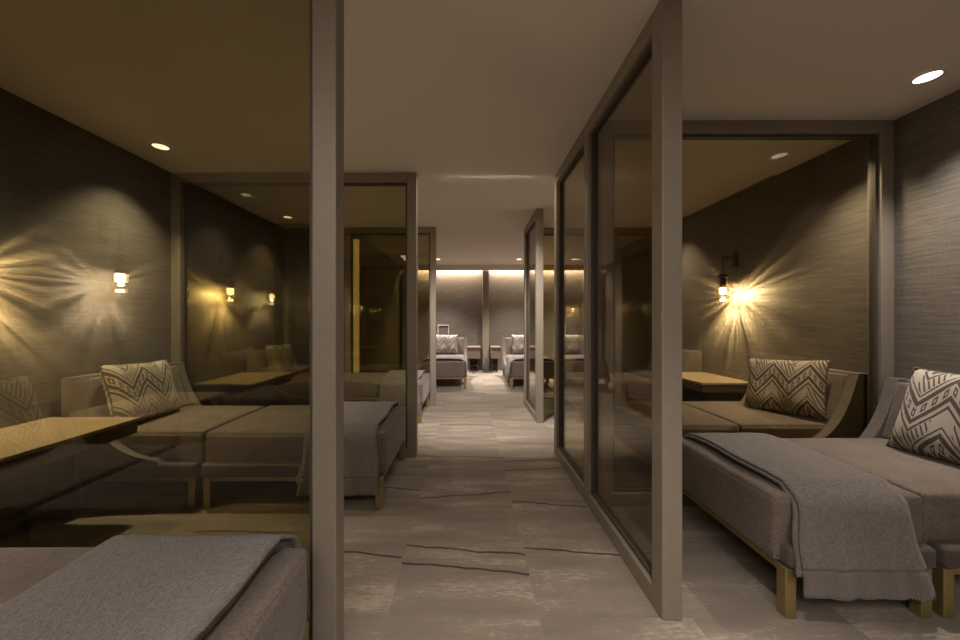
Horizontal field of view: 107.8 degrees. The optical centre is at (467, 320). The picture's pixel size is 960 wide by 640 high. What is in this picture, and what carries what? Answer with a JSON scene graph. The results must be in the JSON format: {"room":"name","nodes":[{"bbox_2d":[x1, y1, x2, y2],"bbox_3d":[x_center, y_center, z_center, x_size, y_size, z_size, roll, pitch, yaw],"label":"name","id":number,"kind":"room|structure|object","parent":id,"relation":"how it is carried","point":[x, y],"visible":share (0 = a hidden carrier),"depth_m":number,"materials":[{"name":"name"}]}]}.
{"room":"spa","nodes":[
{"label":"spa","id":0,"kind":"room"},
{"bbox_2d":[0,88,285,535],"bbox_3d":[-2.770,-0.109,1.460,0.120,2.718,7.520,0,0,0],"label":"wall","id":1,"kind":"structure","parent":0,"point":[85,219],"depth_m":2.58,"materials":[{"name":"fabric"}]},
{"bbox_2d":[217,252,235,300],"bbox_3d":[-2.619,-0.470,3.800,0.182,0.530,0.104,0,0,0],"label":"wall sconce","id":2,"kind":"object","parent":1,"relation":"attached to","point":[230,278],"visible":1,"depth_m":3.78,"materials":[{"name":"brown metal"}]},
{"bbox_2d":[286,229,399,372],"bbox_3d":[-2.265,-0.109,7.010,1.130,2.718,3.580,0,0,0],"label":"wall","id":3,"kind":"structure","parent":0,"point":[379,275],"depth_m":5.75,"materials":[{"name":"fabric"}]},
{"bbox_2d":[0,0,959,269],"bbox_3d":[0.081,-1.442,3.250,5.822,0.413,11.340,0,0,0],"label":"ceiling","id":4,"kind":"structure","parent":0,"point":[485,101],"depth_m":2.00,"materials":[{"name":"white paint"}]},
{"bbox_2d":[149,142,171,150],"bbox_3d":[-2.380,-1.347,2.710,0.136,0.005,0.136,0,0,0],"label":"recessed light","id":5,"kind":"object","parent":4,"relation":"in","point":[157,145],"visible":1,"depth_m":2.71,"materials":[{"name":"beige"}]},
{"bbox_2d":[908,68,947,84],"bbox_3d":[2.540,-1.347,1.935,0.136,0.005,0.136,0,0,0],"label":"recessed light","id":6,"kind":"object","parent":4,"relation":"in","point":[933,74],"visible":1,"depth_m":1.93,"materials":[{"name":"beige"}]},
{"bbox_2d":[0,370,959,639],"bbox_3d":[0.081,1.300,3.250,5.822,0.100,11.340,0,0,0],"label":"floor","id":7,"kind":"structure","parent":0,"point":[484,533],"depth_m":1.99,"materials":[{"name":"tile"}]},
{"bbox_2d":[0,417,140,530],"bbox_3d":[-2.412,0.938,1.870,0.590,0.625,0.800,0,0,0],"label":"side table","id":8,"kind":"object","parent":7,"relation":"on","point":[53,444],"visible":1,"depth_m":2.04,"materials":[{"name":"brown wood"}]},
{"bbox_2d":[0,494,73,530],"bbox_3d":[-2.577,1.097,1.870,0.220,0.025,0.650,0,0,0],"label":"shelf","id":9,"kind":"object","parent":8,"relation":"attached to","point":[15,513],"depth_m":2.03,"materials":[{"name":"brown wood"}]},
{"bbox_2d":[0,547,308,639],"bbox_3d":[-1.143,0.995,0.790,1.239,0.511,0.860,0,0,0],"label":"ottoman","id":10,"kind":"object","parent":7,"relation":"on","point":[273,606],"visible":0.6,"depth_m":1.02,"materials":[{"name":"fabric"}]},
{"bbox_2d":[0,534,300,639],"bbox_3d":[-0.852,0.904,0.757,0.607,0.460,0.955,0,0,0],"label":"throw blanket","id":11,"kind":"object","parent":10,"relation":"on","point":[153,586],"visible":0.93,"depth_m":0.88,"materials":[{"name":"grey fabric"}]},
{"bbox_2d":[61,362,263,508],"bbox_3d":[-2.240,0.812,2.740,0.889,0.875,0.860,0,0,0],"label":"lounge chair","id":12,"kind":"object","parent":7,"relation":"on","point":[171,446],"visible":0.46,"depth_m":2.37,"materials":[{"name":"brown fabric"}]},
{"bbox_2d":[89,365,187,416],"bbox_3d":[-2.550,0.573,2.740,0.168,0.356,0.736,0,0,0],"label":"cushion","id":13,"kind":"object","parent":12,"relation":"on","point":[98,399],"depth_m":2.44,"materials":[{"name":"grey fabric"}]},
{"bbox_2d":[98,359,179,421],"bbox_3d":[-2.448,0.528,2.639,0.244,0.460,0.552,0,0,2],"label":"throw pillow","id":14,"kind":"object","parent":12,"relation":"on","point":[145,390],"visible":0.91,"depth_m":2.54,"materials":[{"name":"fabric"}]},
{"bbox_2d":[119,406,263,463],"bbox_3d":[-2.209,0.879,2.740,0.828,0.281,0.736,0,0,0],"label":"seat cushion","id":15,"kind":"object","parent":12,"relation":"on","point":[178,436],"depth_m":2.38,"materials":[{"name":"beige fabric"}]},
{"bbox_2d":[192,372,293,405],"bbox_3d":[-2.407,0.938,3.830,0.600,0.625,0.800,0,0,0],"label":"side table","id":16,"kind":"object","parent":7,"relation":"on","point":[250,385],"visible":0.61,"depth_m":3.56,"materials":[{"name":"brown wood"}]},
{"bbox_2d":[247,349,309,407],"bbox_3d":[-2.240,0.812,4.680,0.889,0.875,0.860,0,0,0],"label":"lounge chair","id":17,"kind":"object","parent":7,"relation":"on","point":[296,391],"visible":0.31,"depth_m":4.26,"materials":[{"name":"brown fabric"}]},
{"bbox_2d":[259,351,269,371],"bbox_3d":[-2.550,0.573,4.680,0.168,0.356,0.736,0,0,0],"label":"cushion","id":18,"kind":"object","parent":17,"relation":"on","point":[262,354],"depth_m":4.36,"materials":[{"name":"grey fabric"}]},
{"bbox_2d":[265,343,297,374],"bbox_3d":[-2.448,0.528,4.612,0.242,0.460,0.554,0,0,4],"label":"throw pillow","id":19,"kind":"object","parent":17,"relation":"on","point":[280,358],"visible":0.84,"depth_m":4.48,"materials":[{"name":"fabric"}]},
{"bbox_2d":[276,373,309,397],"bbox_3d":[-2.209,0.879,4.680,0.828,0.281,0.736,0,0,0],"label":"seat cushion","id":20,"kind":"object","parent":17,"relation":"on","point":[299,385],"depth_m":4.31,"materials":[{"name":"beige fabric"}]},
{"bbox_2d":[171,173,417,456],"bbox_3d":[-1.590,-0.050,3.232,2.240,2.600,0.085,0,0,0],"label":"glass wall","id":21,"kind":"structure","parent":7,"relation":"on","point":[180,182],"depth_m":3.19,"materials":[{"name":"brown metal"}]},
{"bbox_2d":[201,405,405,508],"bbox_3d":[-1.163,0.995,2.740,1.239,0.511,0.860,0,0,0],"label":"ottoman","id":22,"kind":"object","parent":7,"relation":"on","point":[267,443],"visible":0.74,"depth_m":2.35,"materials":[{"name":"fabric"}]},
{"bbox_2d":[206,405,405,472],"bbox_3d":[-1.163,0.887,2.740,1.239,0.297,0.784,0,0,0],"label":"seat cushion","id":23,"kind":"object","parent":22,"relation":"on","point":[272,433],"depth_m":2.36,"materials":[{"name":"beige fabric"}]},
{"bbox_2d":[295,401,399,495],"bbox_3d":[-0.851,0.915,2.707,0.544,0.438,0.908,0,0,0],"label":"throw blanket","id":24,"kind":"object","parent":22,"relation":"on","point":[362,419],"visible":0.7,"depth_m":2.31,"materials":[{"name":"grey fabric"}]},
{"bbox_2d":[309,0,343,639],"bbox_3d":[-1.590,-0.050,1.288,2.240,2.600,0.085,0,0,0],"label":"glass wall","id":25,"kind":"structure","parent":7,"relation":"on","point":[326,16],"depth_m":1.25,"materials":[{"name":"brown metal"}]},
{"bbox_2d":[344,373,429,422],"bbox_3d":[-1.163,0.995,4.680,1.239,0.511,0.860,0,0,0],"label":"ottoman","id":26,"kind":"object","parent":7,"relation":"on","point":[357,386],"visible":0.51,"depth_m":4.29,"materials":[{"name":"fabric"}]},
{"bbox_2d":[344,373,429,404],"bbox_3d":[-1.163,0.887,4.680,1.239,0.297,0.784,0,0,0],"label":"seat cushion","id":27,"kind":"object","parent":26,"relation":"on","point":[356,385],"depth_m":4.30,"materials":[{"name":"beige fabric"}]},
{"bbox_2d":[377,370,425,414],"bbox_3d":[-0.846,0.915,4.647,0.544,0.438,0.908,0,0,0],"label":"throw blanket","id":28,"kind":"object","parent":26,"relation":"on","point":[392,386],"visible":0.6,"depth_m":4.26,"materials":[{"name":"grey fabric"}]},
{"bbox_2d":[345,227,435,405],"bbox_3d":[-1.135,-0.059,5.162,1.330,2.618,0.085,0,0,0],"label":"glass wall","id":29,"kind":"structure","parent":7,"relation":"on","point":[349,231],"depth_m":5.12,"materials":[{"name":"brown metal"}]},
{"bbox_2d":[353,239,358,372],"bbox_3d":[-1.671,0.021,5.233,0.082,2.458,0.034,0,0,0],"label":"light slot","id":30,"kind":"object","parent":29,"relation":"attached to","point":[355,241],"visible":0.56,"depth_m":5.22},
{"bbox_2d":[422,359,466,388],"bbox_3d":[-0.450,0.995,6.702,0.860,0.511,0.664,0,0,0],"label":"ottoman","id":31,"kind":"object","parent":7,"relation":"on","point":[445,369],"visible":0.53,"depth_m":6.38,"materials":[{"name":"fabric"}]},
{"bbox_2d":[419,356,466,370],"bbox_3d":[-0.483,0.915,6.679,0.908,0.438,0.544,0,0,0],"label":"throw blanket","id":32,"kind":"object","parent":31,"relation":"on","point":[461,358],"visible":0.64,"depth_m":6.50,"materials":[{"name":"grey fabric"}]},
{"bbox_2d":[422,359,464,376],"bbox_3d":[-0.450,0.887,6.702,0.784,0.297,0.664,0,0,0],"label":"seat cushion","id":33,"kind":"object","parent":31,"relation":"on","point":[444,368],"depth_m":6.37,"materials":[{"name":"beige fabric"}]},
{"bbox_2d":[428,337,466,361],"bbox_3d":[-0.450,0.812,7.486,0.860,0.875,0.889,0,0,0],"label":"lounge chair","id":34,"kind":"object","parent":7,"relation":"on","point":[462,341],"visible":0.17,"depth_m":7.74,"materials":[{"name":"grey fabric"}]},
{"bbox_2d":[436,334,457,354],"bbox_3d":[-0.480,0.527,7.694,0.542,0.442,0.237,0,0,1],"label":"throw pillow","id":35,"kind":"object","parent":34,"relation":"on","point":[445,344],"visible":0.8,"depth_m":7.62,"materials":[{"name":"fabric"}]},
{"bbox_2d":[436,354,463,357],"bbox_3d":[-0.450,0.879,7.455,0.736,0.281,0.828,0,0,0],"label":"seat cushion","id":36,"kind":"object","parent":34,"relation":"on","point":[462,355],"depth_m":7.45,"materials":[{"name":"beige fabric"}]},
{"bbox_2d":[458,338,463,354],"bbox_3d":[-0.450,0.573,7.796,0.736,0.356,0.168,0,0,0],"label":"cushion","id":37,"kind":"object","parent":34,"relation":"on","point":[460,340],"depth_m":7.76,"materials":[{"name":"grey fabric"}]},
{"bbox_2d":[467,345,480,371],"bbox_3d":[0.140,0.938,8.495,0.320,0.625,0.600,0,0,0],"label":"side table","id":38,"kind":"object","parent":7,"relation":"on","point":[473,350],"visible":1,"depth_m":8.21,"materials":[{"name":"brown paint"}]},
{"bbox_2d":[489,345,500,371],"bbox_3d":[0.660,0.938,8.495,0.240,0.625,0.600,0,0,0],"label":"side table","id":39,"kind":"object","parent":7,"relation":"on","point":[495,350],"visible":1,"depth_m":8.21,"materials":[{"name":"brown paint"}]},
{"bbox_2d":[502,337,546,381],"bbox_3d":[1.200,0.812,7.486,0.860,0.875,0.889,0,0,0],"label":"lounge chair","id":40,"kind":"object","parent":7,"relation":"on","point":[506,341],"visible":0.2,"depth_m":7.75,"materials":[{"name":"grey fabric"}]},
{"bbox_2d":[505,338,511,354],"bbox_3d":[1.200,0.573,7.796,0.736,0.356,0.168,0,0,0],"label":"cushion","id":41,"kind":"object","parent":40,"relation":"on","point":[508,341],"depth_m":7.76,"materials":[{"name":"grey fabric"}]},
{"bbox_2d":[506,354,523,360],"bbox_3d":[1.200,0.879,7.455,0.736,0.281,0.828,0,0,0],"label":"seat cushion","id":42,"kind":"object","parent":40,"relation":"on","point":[508,356],"depth_m":7.45,"materials":[{"name":"beige fabric"}]},
{"bbox_2d":[511,334,523,354],"bbox_3d":[1.220,0.527,7.694,0.542,0.442,0.237,0,0,1],"label":"throw pillow","id":43,"kind":"object","parent":40,"relation":"on","point":[517,340],"visible":0.55,"depth_m":7.62,"materials":[{"name":"fabric"}]},
{"bbox_2d":[507,360,553,388],"bbox_3d":[1.200,0.995,6.702,0.860,0.511,0.664,0,0,0],"label":"ottoman","id":44,"kind":"object","parent":7,"relation":"on","point":[517,366],"visible":0.56,"depth_m":6.38,"materials":[{"name":"fabric"}]},
{"bbox_2d":[504,356,553,381],"bbox_3d":[1.167,0.915,6.679,0.908,0.438,0.544,0,0,0],"label":"throw blanket","id":45,"kind":"object","parent":44,"relation":"on","point":[513,358],"visible":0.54,"depth_m":6.57,"materials":[{"name":"grey fabric"}]},
{"bbox_2d":[511,360,553,376],"bbox_3d":[1.200,0.887,6.702,0.784,0.297,0.664,0,0,0],"label":"seat cushion","id":46,"kind":"object","parent":44,"relation":"on","point":[517,366],"depth_m":6.38,"materials":[{"name":"beige fabric"}]},
{"bbox_2d":[553,337,583,364],"bbox_3d":[2.360,0.812,7.486,0.860,0.875,0.889,0,0,0],"label":"lounge chair","id":47,"kind":"object","parent":7,"relation":"on","point":[570,355],"visible":0.06,"depth_m":7.63,"materials":[{"name":"grey fabric"}]},
{"bbox_2d":[565,334,583,354],"bbox_3d":[2.410,0.527,7.694,0.542,0.442,0.237,0,0,1],"label":"throw pillow","id":48,"kind":"object","parent":47,"relation":"on","point":[574,344],"visible":0.69,"depth_m":7.62,"materials":[{"name":"fabric"}]},
{"bbox_2d":[565,354,583,364],"bbox_3d":[2.360,0.879,7.455,0.736,0.281,0.828,0,0,0],"label":"seat cushion","id":49,"kind":"object","parent":47,"relation":"on","point":[566,356],"depth_m":7.40,"materials":[{"name":"beige fabric"}]},
{"bbox_2d":[530,228,651,404],"bbox_3d":[1.897,-0.059,5.202,1.950,2.618,0.085,0,0,0],"label":"glass wall","id":50,"kind":"structure","parent":7,"relation":"on","point":[546,231],"depth_m":5.16,"materials":[{"name":"brown metal"}]},
{"bbox_2d":[567,358,617,371],"bbox_3d":[2.360,0.995,6.702,0.860,0.511,0.664,0,0,0],"label":"ottoman","id":51,"kind":"object","parent":7,"relation":"on","point":[579,365],"visible":0.22,"depth_m":6.38,"materials":[{"name":"fabric"}]},
{"bbox_2d":[565,356,618,371],"bbox_3d":[2.327,0.915,6.679,0.908,0.438,0.544,0,0,0],"label":"throw blanket","id":52,"kind":"object","parent":51,"relation":"on","point":[569,367],"visible":0.43,"depth_m":6.63,"materials":[{"name":"grey fabric"}]},
{"bbox_2d":[565,372,626,421],"bbox_3d":[1.638,0.995,4.720,0.664,0.511,0.860,0,0,0],"label":"ottoman","id":53,"kind":"object","parent":7,"relation":"on","point":[574,381],"visible":0.44,"depth_m":4.34,"materials":[{"name":"fabric"}]},
{"bbox_2d":[565,372,625,403],"bbox_3d":[1.638,0.887,4.720,0.664,0.297,0.784,0,0,0],"label":"seat cushion","id":54,"kind":"object","parent":53,"relation":"on","point":[574,381],"depth_m":4.36,"materials":[{"name":"beige fabric"}]},
{"bbox_2d":[524,0,681,619],"bbox_3d":[0.864,-0.059,3.350,0.112,2.618,3.789,0,0,0],"label":"glass wall","id":55,"kind":"structure","parent":7,"relation":"on","point":[659,41],"depth_m":1.53,"materials":[{"name":"brown metal"}]},
{"bbox_2d":[615,349,701,401],"bbox_3d":[2.421,0.812,4.720,0.889,0.875,0.860,0,0,0],"label":"lounge chair","id":56,"kind":"object","parent":7,"relation":"on","point":[638,384],"visible":0.2,"depth_m":4.35,"materials":[{"name":"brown fabric"}]},
{"bbox_2d":[615,372,651,400],"bbox_3d":[2.391,0.879,4.720,0.828,0.281,0.736,0,0,0],"label":"seat cushion","id":57,"kind":"object","parent":56,"relation":"on","point":[638,384],"depth_m":4.36,"materials":[{"name":"beige fabric"}]},
{"bbox_2d":[648,355,651,372],"bbox_3d":[2.640,0.528,4.720,0.242,0.439,0.543,0,0,1],"label":"throw pillow","id":58,"kind":"object","parent":56,"relation":"on","point":[650,362],"visible":0.07,"depth_m":4.87,"materials":[{"name":"fabric"}]},
{"bbox_2d":[682,351,689,371],"bbox_3d":[2.732,0.573,4.720,0.167,0.356,0.736,0,0,0],"label":"cushion","id":59,"kind":"object","parent":56,"relation":"on","point":[685,354],"depth_m":4.38,"materials":[{"name":"grey fabric"}]},
{"bbox_2d":[615,401,738,467],"bbox_3d":[1.638,0.995,2.905,0.664,0.511,0.860,0,0,0],"label":"ottoman","id":60,"kind":"object","parent":7,"relation":"on","point":[633,419],"visible":0.34,"depth_m":2.71,"materials":[{"name":"fabric"}]},
{"bbox_2d":[682,372,747,400],"bbox_3d":[2.604,0.938,3.875,0.530,0.625,0.750,0,0,0],"label":"side table","id":61,"kind":"object","parent":7,"relation":"on","point":[698,384],"visible":0.34,"depth_m":3.59,"materials":[{"name":"brown wood"}]},
{"bbox_2d":[600,120,893,505],"bbox_3d":[1.883,-0.050,2.400,1.979,2.600,0.085,0,0,0],"label":"glass wall","id":62,"kind":"structure","parent":7,"relation":"on","point":[879,134],"depth_m":2.36,"materials":[{"name":"brown metal"}]},
{"bbox_2d":[682,369,867,437],"bbox_3d":[2.421,0.812,2.905,0.889,0.875,0.860,0,0,0],"label":"lounge chair","id":63,"kind":"object","parent":7,"relation":"on","point":[846,391],"visible":0.38,"depth_m":2.54,"materials":[{"name":"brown fabric"}]},
{"bbox_2d":[682,401,827,437],"bbox_3d":[2.391,0.879,2.905,0.828,0.281,0.736,0,0,0],"label":"seat cushion","id":64,"kind":"object","parent":63,"relation":"on","point":[748,420],"depth_m":2.61,"materials":[{"name":"beige fabric"}]},
{"bbox_2d":[744,357,830,420],"bbox_3d":[2.545,0.527,2.819,0.237,0.473,0.568,0,0,-24],"label":"throw pillow","id":65,"kind":"object","parent":63,"relation":"on","point":[794,387],"visible":1,"depth_m":2.73,"materials":[{"name":"fabric"}]},
{"bbox_2d":[826,371,847,421],"bbox_3d":[2.732,0.573,2.905,0.167,0.356,0.736,0,0,0],"label":"cushion","id":66,"kind":"object","parent":63,"relation":"on","point":[837,381],"depth_m":2.58,"materials":[{"name":"grey fabric"}]},
{"bbox_2d":[682,438,935,618],"bbox_3d":[1.638,0.995,1.885,0.664,0.511,0.860,0,0,0],"label":"ottoman","id":67,"kind":"object","parent":7,"relation":"on","point":[749,504],"visible":0.46,"depth_m":1.61,"materials":[{"name":"fabric"}]},
{"bbox_2d":[682,438,921,559],"bbox_3d":[1.638,0.887,1.885,0.664,0.297,0.784,0,0,0],"label":"seat cushion","id":68,"kind":"object","parent":67,"relation":"on","point":[754,506],"depth_m":1.67,"materials":[{"name":"beige fabric"}]},
{"bbox_2d":[682,433,936,600],"bbox_3d":[1.615,0.910,1.852,0.536,0.428,0.908,0,0,0],"label":"throw blanket","id":69,"kind":"object","parent":67,"relation":"on","point":[853,536],"visible":0.91,"depth_m":1.46,"materials":[{"name":"grey fabric"}]},
{"bbox_2d":[783,377,959,618],"bbox_3d":[2.421,0.812,1.885,0.889,0.875,0.860,0,0,0],"label":"lounge chair","id":70,"kind":"object","parent":7,"relation":"on","point":[936,482],"visible":0.41,"depth_m":1.70,"materials":[{"name":"grey fabric"}]},
{"bbox_2d":[783,438,959,543],"bbox_3d":[2.391,0.879,1.885,0.828,0.281,0.736,0,0,0],"label":"seat cushion","id":71,"kind":"object","parent":70,"relation":"on","point":[937,482],"depth_m":1.71,"materials":[{"name":"beige fabric"}]},
{"bbox_2d":[883,382,908,438],"bbox_3d":[2.732,0.573,1.885,0.167,0.356,0.736,0,0,0],"label":"cushion","id":72,"kind":"object","parent":70,"relation":"on","point":[898,390],"depth_m":2.23,"materials":[{"name":"grey fabric"}]},
{"bbox_2d":[886,367,959,464],"bbox_3d":[2.576,0.511,1.780,0.280,0.474,0.594,0,0,-3],"label":"throw pillow","id":73,"kind":"object","parent":70,"relation":"on","point":[927,424],"visible":1,"depth_m":1.89,"materials":[{"name":"fabric"}]},
{"bbox_2d":[400,270,581,369],"bbox_3d":[0.081,-0.199,8.860,5.582,2.898,0.120,0,0,0],"label":"wall","id":74,"kind":"structure","parent":0,"point":[458,292],"depth_m":8.80,"materials":[{"name":"paint"}]},
{"bbox_2d":[403,270,405,369],"bbox_3d":[-1.550,-0.059,8.730,0.140,2.618,0.140,0,0,0],"label":"trim","id":75,"kind":"structure","parent":74,"relation":"attached to","point":[404,271],"depth_m":8.66,"materials":[{"name":"brown wood"}]},
{"bbox_2d":[482,270,488,370],"bbox_3d":[0.440,-0.059,8.730,0.160,2.618,0.140,0,0,0],"label":"trim","id":76,"kind":"structure","parent":74,"relation":"attached to","point":[485,273],"depth_m":8.66,"materials":[{"name":"brown metal"}]},
{"bbox_2d":[582,89,959,400],"bbox_3d":[2.932,-0.109,3.250,0.120,2.718,11.100,0,0,0],"label":"wall","id":77,"kind":"structure","parent":0,"point":[798,289],"depth_m":2.87,"materials":[{"name":"fabric"}]},
{"bbox_2d":[717,251,738,300],"bbox_3d":[2.772,-0.470,3.740,0.199,0.530,0.104,0,0,0],"label":"wall sconce","id":78,"kind":"object","parent":77,"relation":"attached to","point":[722,277],"visible":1,"depth_m":3.72,"materials":[{"name":"brown metal"}]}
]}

